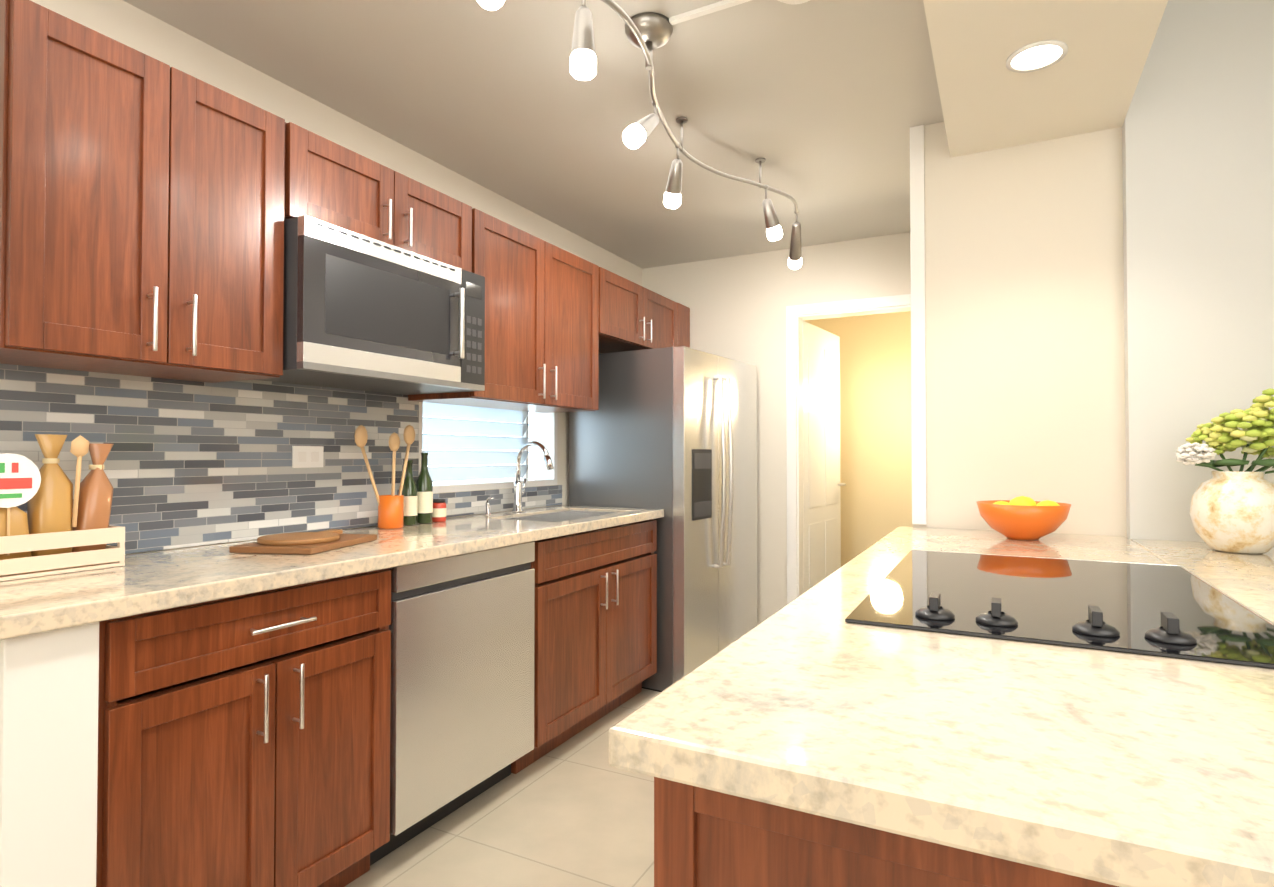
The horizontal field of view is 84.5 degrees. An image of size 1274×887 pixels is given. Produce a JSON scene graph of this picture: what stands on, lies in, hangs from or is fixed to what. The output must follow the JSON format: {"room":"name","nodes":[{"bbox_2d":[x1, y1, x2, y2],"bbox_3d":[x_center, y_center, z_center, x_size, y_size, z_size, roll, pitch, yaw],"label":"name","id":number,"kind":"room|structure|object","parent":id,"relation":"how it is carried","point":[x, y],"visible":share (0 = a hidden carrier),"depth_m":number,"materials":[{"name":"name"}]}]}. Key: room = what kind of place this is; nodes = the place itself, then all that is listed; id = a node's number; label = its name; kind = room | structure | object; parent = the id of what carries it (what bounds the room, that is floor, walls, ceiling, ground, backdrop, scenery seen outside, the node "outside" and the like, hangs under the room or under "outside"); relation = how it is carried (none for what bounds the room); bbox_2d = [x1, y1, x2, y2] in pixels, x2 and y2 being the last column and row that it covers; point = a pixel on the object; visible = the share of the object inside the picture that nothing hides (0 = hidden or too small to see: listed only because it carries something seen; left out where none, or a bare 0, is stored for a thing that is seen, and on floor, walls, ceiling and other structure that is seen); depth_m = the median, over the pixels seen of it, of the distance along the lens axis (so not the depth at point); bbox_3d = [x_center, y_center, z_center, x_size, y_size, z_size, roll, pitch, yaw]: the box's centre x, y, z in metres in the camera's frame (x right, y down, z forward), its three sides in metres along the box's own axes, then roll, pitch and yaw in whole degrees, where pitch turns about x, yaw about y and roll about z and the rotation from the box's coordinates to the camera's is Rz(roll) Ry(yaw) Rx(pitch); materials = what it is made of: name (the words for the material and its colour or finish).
{"room":"kitchen","nodes":[
{"label":"kitchen","id":0,"kind":"room"},
{"bbox_2d":[30,0,641,554],"bbox_3d":[-1.551,-0.139,1.804,0.150,2.720,6.820,0,-1,28],"label":"wall","id":1,"kind":"structure","parent":0,"point":[142,32],"depth_m":2.46,"materials":[{"name":"paint"}]},
{"bbox_2d":[0,0,284,382],"bbox_3d":[-1.265,-0.554,1.765,0.372,0.730,0.622,0,-1,28],"label":"upper cabinet","id":2,"kind":"object","parent":1,"relation":"attached to","point":[141,214],"visible":1,"depth_m":1.63,"materials":[{"name":"brown wood"}]},
{"bbox_2d":[0,364,561,553],"bbox_3d":[-1.062,0.045,2.562,0.009,0.533,2.820,0,-1,28],"label":"backsplash","id":3,"kind":"structure","parent":1,"relation":"attached to","point":[190,463],"depth_m":2.14,"materials":[{"name":"grey tile"}]},
{"bbox_2d":[292,446,323,467],"bbox_3d":[-1.131,0.046,2.412,0.006,0.074,0.120,0,-1,28],"label":"electrical outlet plate","id":4,"kind":"object","parent":3,"relation":"attached to","point":[307,456],"visible":1,"depth_m":2.41,"materials":[{"name":"white plastic"}]},
{"bbox_2d":[284,122,471,271],"bbox_3d":[-0.939,-0.772,2.393,0.372,0.275,0.780,0,-1,28],"label":"upper cabinet","id":5,"kind":"object","parent":1,"relation":"attached to","point":[329,182],"visible":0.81,"depth_m":2.24,"materials":[{"name":"brown wood"}]},
{"bbox_2d":[254,215,484,394],"bbox_3d":[-0.909,-0.416,2.372,0.440,0.428,0.768,0,-1,28],"label":"microwave","id":6,"kind":"object","parent":5,"relation":"attached to","point":[363,312],"visible":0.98,"depth_m":2.19,"materials":[{"name":"grey metal"}]},
{"bbox_2d":[419,402,556,492],"bbox_3d":[-0.720,0.001,3.363,0.120,0.430,1.025,0,-1,28],"label":"window","id":7,"kind":"structure","parent":1,"relation":"in","point":[441,425],"depth_m":3.28,"materials":[{"name":"white"}]},
{"bbox_2d":[408,208,598,412],"bbox_3d":[-0.540,-0.532,3.156,0.372,0.730,0.940,0,-1,28],"label":"upper cabinet","id":8,"kind":"object","parent":1,"relation":"attached to","point":[541,326],"visible":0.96,"depth_m":3.03,"materials":[{"name":"brown wood"}]},
{"bbox_2d":[599,267,689,352],"bbox_3d":[-0.056,-0.713,4.087,0.372,0.340,1.146,0,-1,28],"label":"upper cabinet","id":9,"kind":"object","parent":1,"relation":"attached to","point":[633,316],"visible":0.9,"depth_m":3.89,"materials":[{"name":"brown wood"}]},
{"bbox_2d":[345,688,660,886],"bbox_3d":[0.478,1.267,1.542,3.970,0.100,8.270,0,-1,28],"label":"floor","id":10,"kind":"structure","parent":0,"point":[576,810],"depth_m":2.21,"materials":[{"name":"tile"}]},
{"bbox_2d":[0,622,98,886],"bbox_3d":[-1.319,0.776,1.402,0.591,0.879,0.145,0,-1,28],"label":"end panel","id":11,"kind":"object","parent":10,"relation":"on","point":[49,686],"visible":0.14,"depth_m":1.26,"materials":[{"name":"white paint"}]},
{"bbox_2d":[96,568,390,886],"bbox_3d":[-1.100,0.782,1.784,0.627,0.879,0.725,0,-1,28],"label":"base cabinet","id":12,"kind":"object","parent":10,"relation":"on","point":[243,740],"visible":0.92,"depth_m":1.60,"materials":[{"name":"brown wood"}]},
{"bbox_2d":[370,541,534,865],"bbox_3d":[-0.784,0.793,2.411,0.576,0.876,0.664,0,-1,28],"label":"dishwasher","id":13,"kind":"object","parent":10,"relation":"on","point":[462,627],"visible":0.58,"depth_m":2.21,"materials":[{"name":"grey metal"}]},
{"bbox_2d":[511,519,656,773],"bbox_3d":[-0.380,0.803,3.164,0.627,0.879,1.030,0,-1,28],"label":"base cabinet","id":14,"kind":"object","parent":10,"relation":"on","point":[595,650],"visible":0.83,"depth_m":2.94,"materials":[{"name":"brown wood"}]},
{"bbox_2d":[0,505,663,639],"bbox_3d":[-0.765,0.332,2.439,0.621,0.040,2.715,0,-1,28],"label":"countertop","id":15,"kind":"structure","parent":14,"relation":"on","point":[141,583],"depth_m":1.71,"materials":[{"name":"stone"}]},
{"bbox_2d":[0,434,124,580],"bbox_3d":[-1.384,0.138,1.633,0.150,0.319,0.287,0,-1,28],"label":"crate","id":16,"kind":"object","parent":15,"relation":"on","point":[54,529],"visible":1,"depth_m":1.63,"materials":[{"name":"beige wood"}]},
{"bbox_2d":[229,529,376,554],"bbox_3d":[-0.978,0.288,2.086,0.250,0.033,0.340,0,-1,10],"label":"cutting boards","id":17,"kind":"object","parent":15,"relation":"on","point":[304,543],"visible":1,"depth_m":1.98,"materials":[{"name":"brown wood"}]},
{"bbox_2d":[354,425,414,528],"bbox_3d":[-0.920,0.120,2.588,0.090,0.386,0.250,0,-1,28],"label":"utensil crock","id":18,"kind":"object","parent":15,"relation":"on","point":[391,511],"visible":1,"depth_m":2.56,"materials":[{"name":"orange ceramic"}]},
{"bbox_2d":[402,460,417,525],"bbox_3d":[-0.880,0.190,2.707,0.061,0.250,0.061,0,-1,28],"label":"oil bottle","id":19,"kind":"object","parent":15,"relation":"on","point":[409,491],"visible":0.73,"depth_m":2.68,"materials":[{"name":"green glass"}]},
{"bbox_2d":[416,453,432,523],"bbox_3d":[-0.843,0.176,2.779,0.065,0.280,0.065,0,-1,28],"label":"wine bottle","id":20,"kind":"object","parent":15,"relation":"on","point":[424,482],"visible":0.92,"depth_m":2.75,"materials":[{"name":"green glass"}]},
{"bbox_2d":[433,498,446,521],"bbox_3d":[-0.806,0.271,2.848,0.061,0.092,0.061,0,-1,28],"label":"sauce jar","id":21,"kind":"object","parent":15,"relation":"on","point":[439,509],"visible":0.79,"depth_m":2.82,"materials":[{"name":"red glass"}]},
{"bbox_2d":[483,497,493,514],"bbox_3d":[-0.666,0.281,3.152,0.053,0.082,0.036,0,-1,28],"label":"soap dispenser","id":22,"kind":"object","parent":15,"relation":"on","point":[487,507],"visible":1,"depth_m":3.15,"materials":[{"name":"silver metal"}]},
{"bbox_2d":[512,441,553,511],"bbox_3d":[-0.480,0.156,3.318,0.231,0.336,0.098,0,-1,28],"label":"faucet","id":23,"kind":"object","parent":15,"relation":"on","point":[519,490],"visible":1,"depth_m":3.32,"materials":[{"name":"silver metal"}]},
{"bbox_2d":[505,510,631,541],"bbox_3d":[-0.337,0.440,3.215,0.364,0.208,0.654,0,-1,28],"label":"sink basin","id":24,"kind":"object","parent":15,"relation":"in","point":[559,516],"visible":0.1,"depth_m":3.47,"materials":[{"name":"silver metal"}]},
{"bbox_2d":[569,346,756,691],"bbox_3d":[0.204,0.391,4.008,0.781,1.730,0.915,-1,-1,33],"label":"refrigerator","id":25,"kind":"object","parent":10,"relation":"on","point":[671,432],"visible":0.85,"depth_m":3.64,"materials":[{"name":"silver metal"}]},
{"bbox_2d":[654,777,1118,886],"bbox_3d":[1.354,0.773,1.242,1.887,0.879,2.163,0,-1,28],"label":"base cabinet","id":26,"kind":"object","parent":10,"relation":"on","point":[703,837],"visible":0.04,"depth_m":0.66,"materials":[{"name":"brown wood"}]},
{"bbox_2d":[609,526,1273,886],"bbox_3d":[1.334,0.313,1.245,1.917,0.040,2.227,0,-1,28],"label":"countertop","id":27,"kind":"structure","parent":26,"relation":"on","point":[1121,769],"depth_m":0.69,"materials":[{"name":"stone"}]},
{"bbox_2d":[976,496,1070,539],"bbox_3d":[1.248,0.239,2.268,0.269,0.138,0.269,0,-1,28],"label":"fruit bowl","id":28,"kind":"object","parent":27,"relation":"on","point":[1022,518],"visible":1,"depth_m":2.19,"materials":[{"name":"orange ceramic"}]},
{"bbox_2d":[845,550,1273,667],"bbox_3d":[0.819,0.274,1.405,0.606,0.041,0.924,0,-1,28],"label":"cooktop","id":29,"kind":"object","parent":27,"relation":"in","point":[1175,611],"visible":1,"depth_m":1.22,"materials":[{"name":"black glass"}]},
{"bbox_2d":[1176,388,1273,553],"bbox_3d":[1.751,0.076,1.939,0.428,0.454,0.265,0,-1,28],"label":"vase","id":30,"kind":"object","parent":27,"relation":"on","point":[1231,511],"visible":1,"depth_m":1.92,"materials":[{"name":"beige ceramic"}]},
{"bbox_2d":[123,0,943,268],"bbox_3d":[-0.677,-1.286,1.367,2.120,0.120,6.820,0,-1,28],"label":"ceiling","id":31,"kind":"structure","parent":0,"point":[821,107],"depth_m":2.45,"materials":[{"name":"paint"}]},
{"bbox_2d":[477,0,801,269],"bbox_3d":[0.063,-1.041,2.401,0.469,0.335,2.591,0,-1,28],"label":"track light","id":32,"kind":"object","parent":31,"relation":"attached to","point":[647,33],"visible":1,"depth_m":2.13,"materials":[{"name":"silver metal"}]},
{"bbox_2d":[669,0,809,24],"bbox_3d":[0.291,-1.200,1.899,0.444,0.032,0.149,0,-1,28],"label":"ceiling fan","id":33,"kind":"object","parent":31,"relation":"attached to","point":[700,11],"visible":1,"depth_m":1.95,"materials":[{"name":"white paint"}]},
{"bbox_2d":[642,232,910,624],"bbox_3d":[0.875,0.041,4.315,1.830,2.440,0.120,0,-1,28],"label":"wall","id":34,"kind":"structure","parent":0,"point":[736,305],"depth_m":4.28,"materials":[{"name":"paint"}]},
{"bbox_2d":[802,320,845,591],"bbox_3d":[1.227,0.253,4.585,0.161,2.010,0.729,0,-1,28],"label":"door leaf","id":35,"kind":"structure","parent":34,"relation":"in","point":[822,484],"depth_m":4.55,"materials":[{"name":"white wood"}]},
{"bbox_2d":[786,294,910,603],"bbox_3d":[1.307,0.212,4.082,0.848,2.090,0.133,0,-1,28],"label":"door frame","id":36,"kind":"structure","parent":34,"relation":"attached to","point":[794,417],"depth_m":4.20,"materials":[{"name":"white wood"}]},
{"bbox_2d":[805,311,912,565],"bbox_3d":[1.980,0.058,5.375,1.850,2.440,0.120,0,-1,28],"label":"wall","id":37,"kind":"structure","parent":0,"point":[875,437],"depth_m":5.38,"materials":[{"name":"paint"}]},
{"bbox_2d":[913,122,1126,536],"bbox_3d":[1.677,-0.117,3.150,0.670,2.720,1.450,0,-1,28],"label":"wall","id":38,"kind":"structure","parent":0,"point":[1024,326],"depth_m":2.49,"materials":[{"name":"paint"}]},
{"bbox_2d":[910,125,926,524],"bbox_3d":[1.063,-0.450,2.650,0.051,1.509,0.011,0,-1,28],"label":"wall edge","id":39,"kind":"structure","parent":38,"relation":"attached to","point":[918,335],"depth_m":2.65,"materials":[{"name":"white paint"}]},
{"bbox_2d":[923,0,1167,157],"bbox_3d":[0.163,-1.376,0.113,0.530,0.540,5.370,0,-1,28],"label":"ceiling soffit","id":40,"kind":"structure","parent":0,"point":[1088,82],"depth_m":2.00,"materials":[{"name":"paint"}]},
{"bbox_2d":[1006,40,1067,72],"bbox_3d":[1.108,-1.073,1.945,0.149,0.006,0.149,0,-1,28],"label":"recessed light","id":41,"kind":"object","parent":40,"relation":"attached to","point":[1036,56],"visible":1,"depth_m":1.94,"materials":[{"name":"white"}]},
{"bbox_2d":[1122,0,1273,541],"bbox_3d":[2.490,-0.125,2.687,1.200,2.720,1.520,0,-1,28],"label":"wall","id":42,"kind":"structure","parent":0,"point":[1198,180],"depth_m":2.22,"materials":[{"name":"paint"}]},
{"label":"outside","id":43,"kind":"structure","parent":0,"visible":0},
{"bbox_2d":[422,412,534,483],"bbox_3d":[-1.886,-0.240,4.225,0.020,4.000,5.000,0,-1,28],"label":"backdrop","id":44,"kind":"structure","parent":43,"point":[531,449],"depth_m":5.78,"materials":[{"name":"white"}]}
]}

